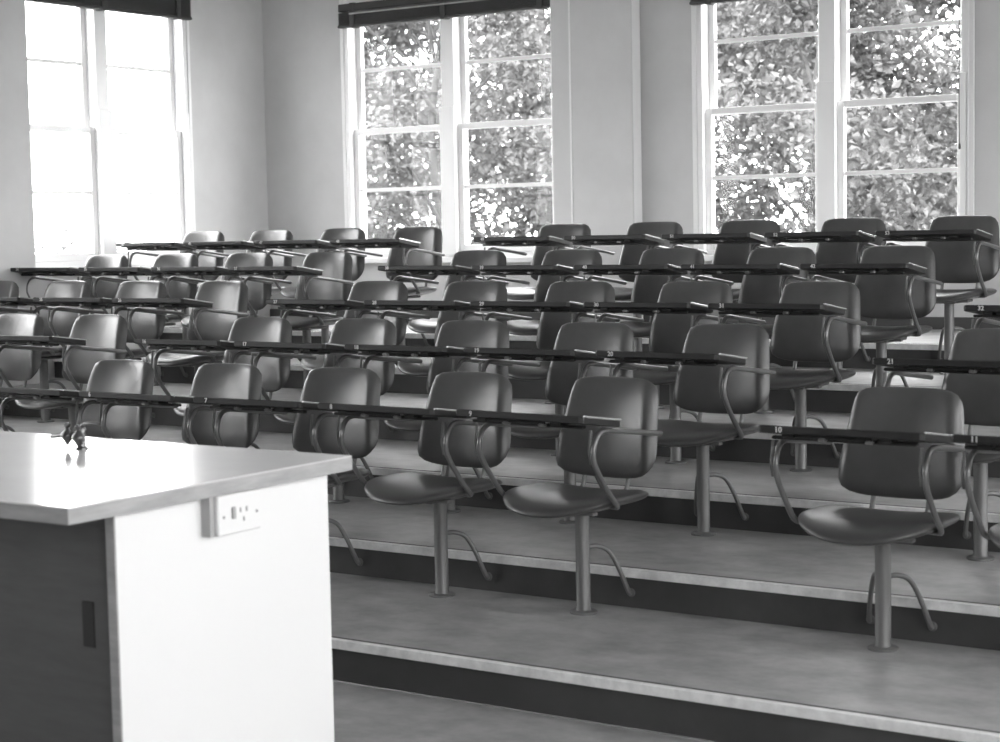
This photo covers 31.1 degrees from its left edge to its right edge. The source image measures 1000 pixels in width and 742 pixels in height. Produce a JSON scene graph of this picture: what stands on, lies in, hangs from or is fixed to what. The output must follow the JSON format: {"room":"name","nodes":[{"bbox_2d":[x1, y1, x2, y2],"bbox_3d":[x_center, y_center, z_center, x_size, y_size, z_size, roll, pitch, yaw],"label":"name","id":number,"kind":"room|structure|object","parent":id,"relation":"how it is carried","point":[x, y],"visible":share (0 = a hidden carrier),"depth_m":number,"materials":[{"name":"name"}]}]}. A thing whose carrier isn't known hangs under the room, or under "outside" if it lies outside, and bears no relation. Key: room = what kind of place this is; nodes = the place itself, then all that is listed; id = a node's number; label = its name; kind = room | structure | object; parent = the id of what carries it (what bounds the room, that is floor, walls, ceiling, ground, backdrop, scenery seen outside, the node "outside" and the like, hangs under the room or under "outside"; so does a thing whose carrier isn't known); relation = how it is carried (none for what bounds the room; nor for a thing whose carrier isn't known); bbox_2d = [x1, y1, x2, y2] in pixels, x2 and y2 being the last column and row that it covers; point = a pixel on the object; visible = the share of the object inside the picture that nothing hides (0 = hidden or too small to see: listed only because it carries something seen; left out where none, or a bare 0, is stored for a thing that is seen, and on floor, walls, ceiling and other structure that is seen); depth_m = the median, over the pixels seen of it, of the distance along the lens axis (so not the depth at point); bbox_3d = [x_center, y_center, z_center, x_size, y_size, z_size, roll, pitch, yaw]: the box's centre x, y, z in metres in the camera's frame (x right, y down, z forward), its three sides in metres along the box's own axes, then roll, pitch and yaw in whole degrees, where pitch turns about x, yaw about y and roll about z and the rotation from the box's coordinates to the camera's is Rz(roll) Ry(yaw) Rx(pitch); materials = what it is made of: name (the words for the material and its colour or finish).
{"room":"lecture hall","nodes":[
{"label":"lecture hall","id":0,"kind":"room"},
{"bbox_2d":[0,0,39,386],"bbox_3d":[-3.239,-1.475,11.384,0.250,3.428,0.475,2,6,34],"label":"wall column","id":1,"kind":"structure","parent":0,"point":[17,237],"depth_m":11.40,"materials":[{"name":"paint"}]},
{"bbox_2d":[34,195,160,253],"bbox_3d":[-7.436,-0.960,29.694,3.886,3.912,3.133,2,6,34],"label":"shrub","id":2,"kind":"object","parent":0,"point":[45,233],"visible":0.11,"depth_m":29.00,"materials":[{"name":"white plant"}]},
{"bbox_2d":[36,0,270,377],"bbox_3d":[-5.497,-0.991,8.523,0.260,3.850,12.870,2,6,34],"label":"wall","id":3,"kind":"structure","parent":0,"point":[226,36],"depth_m":13.37,"materials":[{"name":"paint"}]},
{"bbox_2d":[27,7,195,267],"bbox_3d":[-2.761,-1.692,12.379,0.235,1.995,1.825,2,6,34],"label":"window","id":4,"kind":"structure","parent":3,"relation":"in","point":[97,130],"depth_m":12.39,"materials":[{"name":"white paint"}]},
{"bbox_2d":[25,0,191,19],"bbox_3d":[-2.717,-2.591,12.235,0.078,0.270,1.715,2,6,34],"label":"blind","id":5,"kind":"object","parent":4,"relation":"attached to","point":[171,9],"visible":0.98,"depth_m":12.51,"materials":[{"name":"grey fabric"}]},
{"bbox_2d":[363,8,552,244],"bbox_3d":[-0.644,-4.027,30.305,6.202,10.115,4.890,3,6,41],"label":"tree","id":6,"kind":"object","parent":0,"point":[529,102],"visible":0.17,"depth_m":29.86,"materials":[{"name":"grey plant"}]},
{"bbox_2d":[364,9,552,244],"bbox_3d":[-0.390,-1.801,20.551,4.055,6.836,2.716,1,5,21],"label":"tree","id":7,"kind":"object","parent":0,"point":[397,117],"visible":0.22,"depth_m":20.09,"materials":[{"name":"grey plant"}]},
{"bbox_2d":[54,348,943,412],"bbox_3d":[2.135,0.388,9.166,11.740,0.702,0.916,2,6,34],"label":"floor","id":8,"kind":"structure","parent":0,"point":[816,400],"depth_m":9.55,"materials":[{"name":"concrete"}]},
{"bbox_2d":[116,231,224,339],"bbox_3d":[-2.201,-0.543,12.298,0.562,0.822,0.657,2,6,34],"label":"chair","id":9,"kind":"object","parent":8,"relation":"on","point":[205,260],"visible":0.3,"depth_m":12.37,"materials":[{"name":"plastic"},{"name":"metal"}]},
{"bbox_2d":[183,229,293,315],"bbox_3d":[-1.688,-0.525,11.952,0.557,0.822,0.652,2,6,34],"label":"chair","id":10,"kind":"object","parent":8,"relation":"on","point":[279,259],"visible":0.3,"depth_m":11.97,"materials":[{"name":"plastic"},{"name":"metal"}]},
{"bbox_2d":[254,228,366,354],"bbox_3d":[-1.175,-0.508,11.605,0.560,0.822,0.654,2,6,34],"label":"chair","id":11,"kind":"object","parent":8,"relation":"on","point":[322,245],"visible":0.34,"depth_m":11.65,"materials":[{"name":"plastic"},{"name":"metal"}]},
{"bbox_2d":[329,226,444,357],"bbox_3d":[-0.659,-0.490,11.257,0.570,0.822,0.664,2,6,34],"label":"chair","id":12,"kind":"object","parent":8,"relation":"on","point":[410,246],"visible":0.54,"depth_m":11.35,"materials":[{"name":"grey plastic"}]},
{"bbox_2d":[53,358,941,390],"bbox_3d":[1.875,0.086,8.766,11.740,0.032,0.036,2,6,34],"label":"trim","id":13,"kind":"structure","parent":8,"relation":"attached to","point":[831,386],"depth_m":8.88,"materials":[{"name":"metal"}]},
{"bbox_2d":[473,223,591,299],"bbox_3d":[0.244,-0.459,10.645,0.569,0.822,0.662,2,6,34],"label":"chair","id":14,"kind":"object","parent":8,"relation":"on","point":[551,236],"visible":0.31,"depth_m":10.62,"materials":[{"name":"grey plastic"}]},
{"bbox_2d":[564,222,682,351],"bbox_3d":[0.758,-0.441,10.298,0.563,0.822,0.658,2,6,34],"label":"chair","id":15,"kind":"object","parent":8,"relation":"on","point":[640,237],"visible":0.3,"depth_m":10.37,"materials":[{"name":"grey plastic"}]},
{"bbox_2d":[661,220,780,322],"bbox_3d":[1.274,-0.423,9.950,0.566,0.822,0.660,2,6,34],"label":"chair","id":16,"kind":"object","parent":8,"relation":"on","point":[735,241],"visible":0.36,"depth_m":10.10,"materials":[{"name":"grey plastic"}]},
{"bbox_2d":[764,218,885,369],"bbox_3d":[1.786,-0.405,9.603,0.556,0.822,0.652,2,6,34],"label":"chair","id":17,"kind":"object","parent":8,"relation":"on","point":[840,240],"visible":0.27,"depth_m":9.74,"materials":[{"name":"grey plastic"}]},
{"bbox_2d":[875,215,999,374],"bbox_3d":[2.299,-0.388,9.257,0.559,0.822,0.654,2,6,34],"label":"chair","id":18,"kind":"object","parent":8,"relation":"on","point":[966,248],"visible":0.75,"depth_m":9.33,"materials":[{"name":"grey plastic"}]},
{"bbox_2d":[0,415,999,551],"bbox_3d":[1.112,0.669,7.666,11.740,0.422,0.916,2,6,34],"label":"floor","id":19,"kind":"structure","parent":0,"point":[822,483],"depth_m":7.63,"materials":[{"name":"concrete"}]},
{"bbox_2d":[0,281,18,408],"bbox_3d":[-3.220,-0.122,10.809,0.577,0.822,0.670,2,6,34],"label":"chair","id":20,"kind":"object","parent":19,"relation":"on","point":[7,288],"visible":0.37,"depth_m":10.93,"materials":[{"name":"grey plastic"}]},
{"bbox_2d":[0,281,90,422],"bbox_3d":[-2.711,-0.104,10.463,0.570,0.822,0.663,2,6,34],"label":"chair","id":21,"kind":"object","parent":19,"relation":"on","point":[63,320],"visible":0.44,"depth_m":10.57,"materials":[{"name":"grey plastic"}]},
{"bbox_2d":[33,281,166,417],"bbox_3d":[-2.194,-0.086,10.115,0.573,0.822,0.666,2,6,34],"label":"chair","id":22,"kind":"object","parent":19,"relation":"on","point":[145,324],"visible":0.4,"depth_m":10.21,"materials":[{"name":"grey plastic"}]},
{"bbox_2d":[112,281,248,376],"bbox_3d":[-1.683,-0.069,9.769,0.560,0.822,0.655,2,6,34],"label":"chair","id":23,"kind":"object","parent":19,"relation":"on","point":[216,305],"visible":0.7,"depth_m":9.85,"materials":[{"name":"plastic"},{"name":"metal"}]},
{"bbox_2d":[266,281,409,431],"bbox_3d":[-0.776,-0.037,9.156,0.563,0.822,0.657,2,6,34],"label":"chair","id":24,"kind":"object","parent":19,"relation":"on","point":[354,307],"visible":0.38,"depth_m":9.21,"materials":[{"name":"grey plastic"}]},
{"bbox_2d":[364,281,510,376],"bbox_3d":[-0.261,-0.020,8.808,0.564,0.822,0.658,2,6,34],"label":"chair","id":25,"kind":"object","parent":19,"relation":"on","point":[455,304],"visible":0.38,"depth_m":8.88,"materials":[{"name":"grey plastic"}]},
{"bbox_2d":[470,281,619,455],"bbox_3d":[0.254,-0.002,8.460,0.576,0.822,0.669,2,6,34],"label":"chair","id":26,"kind":"object","parent":19,"relation":"on","point":[564,300],"visible":0.38,"depth_m":8.56,"materials":[{"name":"grey plastic"}]},
{"bbox_2d":[583,281,737,463],"bbox_3d":[0.766,0.016,8.114,0.562,0.822,0.656,2,6,34],"label":"chair","id":27,"kind":"object","parent":19,"relation":"on","point":[680,306],"visible":0.62,"depth_m":8.23,"materials":[{"name":"grey plastic"}]},
{"bbox_2d":[356,465,999,522],"bbox_3d":[0.854,0.507,7.277,11.740,0.032,0.036,2,6,34],"label":"trim","id":28,"kind":"structure","parent":19,"relation":"attached to","point":[514,481],"depth_m":7.23,"materials":[{"name":"metal"}]},
{"bbox_2d":[708,281,866,471],"bbox_3d":[1.278,0.034,7.767,0.556,0.822,0.651,2,6,34],"label":"chair","id":29,"kind":"object","parent":19,"relation":"on","point":[815,321],"visible":0.89,"depth_m":7.86,"materials":[{"name":"grey plastic"}]},
{"bbox_2d":[964,305,999,328],"bbox_3d":[2.207,0.066,7.139,0.566,0.822,0.660,2,6,34],"label":"chair","id":30,"kind":"object","parent":19,"relation":"on","point":[985,312],"visible":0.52,"depth_m":6.99,"materials":[{"name":"grey plastic"}]},
{"bbox_2d":[0,378,999,477],"bbox_3d":[1.623,0.528,8.416,11.740,0.562,0.916,2,6,34],"label":"floor","id":31,"kind":"structure","parent":0,"point":[745,449],"depth_m":8.88,"materials":[{"name":"concrete"}]},
{"bbox_2d":[10,254,127,313],"bbox_3d":[-2.711,-0.332,11.554,0.564,0.822,0.659,2,6,34],"label":"chair","id":32,"kind":"object","parent":31,"relation":"on","point":[105,288],"visible":0.34,"depth_m":11.66,"materials":[{"name":"grey plastic"}]},
{"bbox_2d":[78,253,198,385],"bbox_3d":[-2.199,-0.315,11.207,0.557,0.822,0.652,2,6,34],"label":"chair","id":33,"kind":"object","parent":31,"relation":"on","point":[177,288],"visible":0.36,"depth_m":11.27,"materials":[{"name":"grey plastic"}]},
{"bbox_2d":[151,253,273,327],"bbox_3d":[-1.684,-0.297,10.860,0.561,0.822,0.656,2,6,34],"label":"chair","id":34,"kind":"object","parent":31,"relation":"on","point":[260,291],"visible":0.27,"depth_m":10.93,"materials":[{"name":"plastic"},{"name":"metal"}]},
{"bbox_2d":[228,252,353,392],"bbox_3d":[-1.173,-0.279,10.514,0.569,0.822,0.662,2,6,34],"label":"chair","id":35,"kind":"object","parent":31,"relation":"on","point":[322,275],"visible":0.62,"depth_m":10.58,"materials":[{"name":"grey plastic"}]},
{"bbox_2d":[378,250,508,333],"bbox_3d":[-0.266,-0.248,9.901,0.567,0.822,0.660,2,6,34],"label":"chair","id":36,"kind":"object","parent":31,"relation":"on","point":[459,269],"visible":0.33,"depth_m":9.89,"materials":[{"name":"grey plastic"}]},
{"bbox_2d":[471,249,604,403],"bbox_3d":[0.248,-0.230,9.553,0.559,0.822,0.654,2,6,34],"label":"chair","id":37,"kind":"object","parent":31,"relation":"on","point":[557,265],"visible":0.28,"depth_m":9.61,"materials":[{"name":"grey plastic"}]},
{"bbox_2d":[573,248,704,408],"bbox_3d":[0.764,-0.212,9.205,0.571,0.822,0.664,2,6,34],"label":"chair","id":38,"kind":"object","parent":31,"relation":"on","point":[657,267],"visible":0.41,"depth_m":9.32,"materials":[{"name":"grey plastic"}]},
{"bbox_2d":[680,247,815,413],"bbox_3d":[1.275,-0.195,8.859,0.564,0.822,0.658,2,6,34],"label":"chair","id":39,"kind":"object","parent":31,"relation":"on","point":[767,270],"visible":0.42,"depth_m":9.00,"materials":[{"name":"grey plastic"}]},
{"bbox_2d":[744,432,842,443],"bbox_3d":[1.365,0.297,8.022,11.740,0.032,0.036,2,6,34],"label":"trim","id":40,"kind":"structure","parent":31,"relation":"attached to","point":[757,435],"depth_m":8.12,"materials":[{"name":"metal"}]},
{"bbox_2d":[799,245,942,386],"bbox_3d":[1.790,-0.177,8.511,0.562,0.822,0.657,2,6,34],"label":"chair","id":41,"kind":"object","parent":31,"relation":"on","point":[897,281],"visible":0.78,"depth_m":8.60,"materials":[{"name":"grey plastic"}]},
{"bbox_2d":[333,681,707,741],"bbox_3d":[-2.206,1.435,2.797,12.260,0.200,7.260,2,6,34],"label":"floor","id":42,"kind":"structure","parent":0,"point":[361,713],"depth_m":5.48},
{"bbox_2d":[0,422,351,741],"bbox_3d":[-2.178,0.625,5.510,3.622,0.981,1.020,2,6,34],"label":"bench","id":43,"kind":"object","parent":42,"relation":"on","point":[150,591],"visible":1,"depth_m":4.48,"materials":[{"name":"laminate"}]},
{"bbox_2d":[50,422,101,449],"bbox_3d":[-1.222,0.184,5.146,0.203,0.081,0.068,2,6,34],"label":"tap","id":44,"kind":"object","parent":43,"relation":"on","point":[78,436],"depth_m":5.15,"materials":[{"name":"grey metal"}]},
{"bbox_2d":[201,489,260,537],"bbox_3d":[-0.674,0.356,4.528,0.047,0.101,0.177,2,6,34],"label":"power outlet","id":45,"kind":"object","parent":43,"relation":"attached to","point":[226,513],"depth_m":4.50,"materials":[{"name":"white plastic"}]},
{"bbox_2d":[163,328,943,350],"bbox_3d":[2.386,-0.124,9.511,11.740,0.032,0.036,2,6,34],"label":"trim","id":46,"kind":"structure","parent":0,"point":[899,346],"depth_m":10.96,"materials":[{"name":"metal"}]},
{"bbox_2d":[159,321,959,368],"bbox_3d":[2.748,0.233,10.065,11.740,0.843,1.276,2,6,34],"label":"floor","id":47,"kind":"structure","parent":0,"point":[857,361],"depth_m":10.00,"materials":[{"name":"concrete"}]},
{"bbox_2d":[550,0,642,320],"bbox_3d":[0.639,-1.813,12.005,0.632,3.007,0.124,2,6,34],"label":"wall column","id":48,"kind":"structure","parent":0,"point":[596,81],"depth_m":11.94,"materials":[{"name":"paint"}]},
{"bbox_2d":[262,0,999,316],"bbox_3d":[3.149,-1.325,10.578,12.260,3.850,0.260,2,6,34],"label":"wall","id":49,"kind":"structure","parent":0,"point":[302,63],"depth_m":12.90,"materials":[{"name":"paint"}]},
{"bbox_2d":[339,0,553,262],"bbox_3d":[-0.341,-1.773,12.801,2.025,1.995,0.235,2,6,34],"label":"window","id":50,"kind":"structure","parent":49,"relation":"in","point":[454,114],"depth_m":12.80,"materials":[{"name":"white paint"}]},
{"bbox_2d":[337,0,549,28],"bbox_3d":[-0.392,-2.569,12.650,1.905,0.180,0.078,2,6,34],"label":"blind","id":51,"kind":"object","parent":50,"relation":"attached to","point":[379,12],"visible":0.98,"depth_m":12.75,"materials":[{"name":"grey fabric"}]},
{"bbox_2d":[270,309,999,329],"bbox_3d":[3.093,-0.273,10.549,11.740,0.075,0.014,2,6,34],"label":"baseboard","id":52,"kind":"structure","parent":49,"relation":"attached to","point":[934,322],"depth_m":11.06,"materials":[{"name":"grey paint"}]},
{"bbox_2d":[691,0,974,260],"bbox_3d":[2.052,-1.690,11.183,1.975,1.995,0.235,2,6,34],"label":"window","id":53,"kind":"structure","parent":49,"relation":"in","point":[832,86],"depth_m":11.15,"materials":[{"name":"white paint"}]},
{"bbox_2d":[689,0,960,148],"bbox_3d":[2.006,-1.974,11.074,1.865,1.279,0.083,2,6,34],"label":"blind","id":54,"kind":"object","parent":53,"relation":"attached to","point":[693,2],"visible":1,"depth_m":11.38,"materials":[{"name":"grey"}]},
{"bbox_2d":[328,494,999,650],"bbox_3d":[0.600,0.809,6.916,11.740,0.281,0.916,2,6,34],"label":"floor","id":55,"kind":"structure","parent":0,"point":[938,572],"depth_m":6.63,"materials":[{"name":"concrete"}]},
{"bbox_2d":[0,313,43,431],"bbox_3d":[-2.706,0.124,9.371,0.556,0.822,0.652,2,6,34],"label":"chair","id":56,"kind":"object","parent":55,"relation":"on","point":[17,364],"visible":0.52,"depth_m":9.52,"materials":[{"name":"grey plastic"}]},
{"bbox_2d":[0,314,127,431],"bbox_3d":[-2.191,0.142,9.023,0.572,0.822,0.665,2,6,34],"label":"chair","id":57,"kind":"object","parent":55,"relation":"on","point":[93,338],"visible":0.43,"depth_m":9.13,"materials":[{"name":"grey plastic"}]},
{"bbox_2d":[134,317,292,448],"bbox_3d":[-1.285,0.173,8.411,0.559,0.822,0.654,2,6,34],"label":"chair","id":58,"kind":"object","parent":55,"relation":"on","point":[275,370],"visible":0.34,"depth_m":8.51,"materials":[{"name":"plastic"},{"name":"metal"}]},
{"bbox_2d":[234,318,397,502],"bbox_3d":[-0.774,0.191,8.065,0.570,0.822,0.663,2,6,34],"label":"chair","id":59,"kind":"object","parent":55,"relation":"on","point":[368,331],"visible":0.35,"depth_m":8.14,"materials":[{"name":"grey plastic"}]},
{"bbox_2d":[344,320,512,512],"bbox_3d":[-0.259,0.209,7.717,0.556,0.822,0.652,2,6,34],"label":"chair","id":60,"kind":"object","parent":55,"relation":"on","point":[448,355],"visible":0.39,"depth_m":7.82,"materials":[{"name":"grey plastic"}]},
{"bbox_2d":[464,322,637,523],"bbox_3d":[0.253,0.227,7.370,0.569,0.822,0.662,2,6,34],"label":"chair","id":61,"kind":"object","parent":55,"relation":"on","point":[573,357],"visible":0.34,"depth_m":7.49,"materials":[{"name":"grey plastic"}]},
{"bbox_2d":[329,536,999,616],"bbox_3d":[0.344,0.718,6.533,11.740,0.032,0.036,2,6,34],"label":"trim","id":62,"kind":"structure","parent":55,"relation":"attached to","point":[975,608],"depth_m":6.30,"materials":[{"name":"metal"}]},
{"bbox_2d":[596,324,775,535],"bbox_3d":[0.767,0.244,7.023,0.568,0.822,0.661,2,6,34],"label":"chair","id":63,"kind":"object","parent":55,"relation":"on","point":[723,368],"visible":0.92,"depth_m":7.10,"materials":[{"name":"grey plastic"}]},
{"bbox_2d":[872,328,999,561],"bbox_3d":[1.696,0.276,6.395,0.567,0.822,0.660,2,6,34],"label":"chair","id":64,"kind":"object","parent":55,"relation":"on","point":[971,370],"visible":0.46,"depth_m":6.58,"materials":[{"name":"grey plastic"}]},
{"bbox_2d":[330,572,999,741],"bbox_3d":[0.088,0.950,6.165,11.740,0.140,0.916,2,6,34],"label":"floor","id":65,"kind":"structure","parent":0,"point":[923,681],"depth_m":5.70,"materials":[{"name":"concrete"}]},
{"bbox_2d":[0,359,153,440],"bbox_3d":[-1.797,0.384,7.667,0.559,0.822,0.654,2,6,34],"label":"chair","id":66,"kind":"object","parent":65,"relation":"on","point":[112,375],"visible":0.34,"depth_m":7.80,"materials":[{"name":"grey plastic"}]},
{"bbox_2d":[79,363,261,447],"bbox_3d":[-1.284,0.402,7.320,0.566,0.822,0.660,2,6,34],"label":"chair","id":67,"kind":"object","parent":65,"relation":"on","point":[215,380],"visible":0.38,"depth_m":7.44,"materials":[{"name":"plastic"},{"name":"metal"}]},
{"bbox_2d":[194,367,380,565],"bbox_3d":[-0.768,0.419,6.972,0.565,0.822,0.659,2,6,34],"label":"chair","id":68,"kind":"object","parent":65,"relation":"on","point":[314,429],"visible":0.52,"depth_m":7.09,"materials":[{"name":"plastic"},{"name":"metal"}]},
{"bbox_2d":[318,371,511,597],"bbox_3d":[-0.258,0.437,6.626,0.574,0.822,0.667,2,6,34],"label":"chair","id":69,"kind":"object","parent":65,"relation":"on","point":[446,438],"visible":0.96,"depth_m":6.70,"materials":[{"name":"grey plastic"}]},
{"bbox_2d":[456,376,662,615],"bbox_3d":[0.241,0.455,6.279,0.558,0.822,0.668,2,6,34],"label":"chair","id":70,"kind":"object","parent":65,"relation":"on","point":[608,425],"visible":1,"depth_m":6.35,"materials":[{"name":"grey plastic"}]},
{"bbox_2d":[332,636,999,741],"bbox_3d":[-0.167,0.928,5.788,11.740,0.032,0.036,2,6,34],"label":"trim","id":71,"kind":"structure","parent":65,"relation":"attached to","point":[806,711],"depth_m":5.30,"materials":[{"name":"metal"}]},
{"bbox_2d":[758,387,969,652],"bbox_3d":[1.187,0.487,5.650,0.559,0.822,0.654,2,6,34],"label":"chair","id":72,"kind":"object","parent":65,"relation":"on","point":[897,443],"visible":0.99,"depth_m":5.73,"materials":[{"name":"grey plastic"}]},
{"bbox_2d":[951,434,999,547],"bbox_3d":[1.699,0.505,5.303,0.569,0.822,0.662,2,6,34],"label":"chair","id":73,"kind":"object","parent":65,"relation":"on","point":[985,444],"visible":1,"depth_m":5.28,"materials":[{"name":"grey"}]},
{"label":"outside","id":74,"kind":"structure","parent":0,"visible":0},
{"bbox_2d":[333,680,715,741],"bbox_3d":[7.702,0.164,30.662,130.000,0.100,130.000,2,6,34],"label":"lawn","id":75,"kind":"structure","parent":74,"point":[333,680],"depth_m":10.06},
{"bbox_2d":[364,11,552,244],"bbox_3d":[-1.548,-5.205,44.952,8.237,10.490,5.996,-1,5,2],"label":"tree","id":76,"kind":"object","parent":75,"relation":"on","point":[474,233],"visible":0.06,"depth_m":43.87,"materials":[{"name":"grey plant"}]},
{"bbox_2d":[715,0,956,231],"bbox_3d":[6.477,-6.248,38.359,7.890,14.102,8.055,-3,5,-24],"label":"tree","id":77,"kind":"object","parent":75,"relation":"on","point":[923,8],"visible":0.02,"depth_m":38.47,"materials":[{"name":"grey plant"}]},
{"bbox_2d":[714,0,960,232],"bbox_3d":[3.457,-1.682,17.655,3.608,6.744,3.418,-5,6,-42],"label":"tree","id":78,"kind":"object","parent":75,"relation":"on","point":[883,71],"visible":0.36,"depth_m":17.46,"materials":[{"name":"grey plant"}]},
{"bbox_2d":[715,0,960,231],"bbox_3d":[4.871,-3.716,26.373,5.503,10.088,5.792,-3,5,-25],"label":"tree","id":79,"kind":"object","parent":75,"relation":"on","point":[946,196],"visible":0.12,"depth_m":25.36,"materials":[{"name":"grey plant"}]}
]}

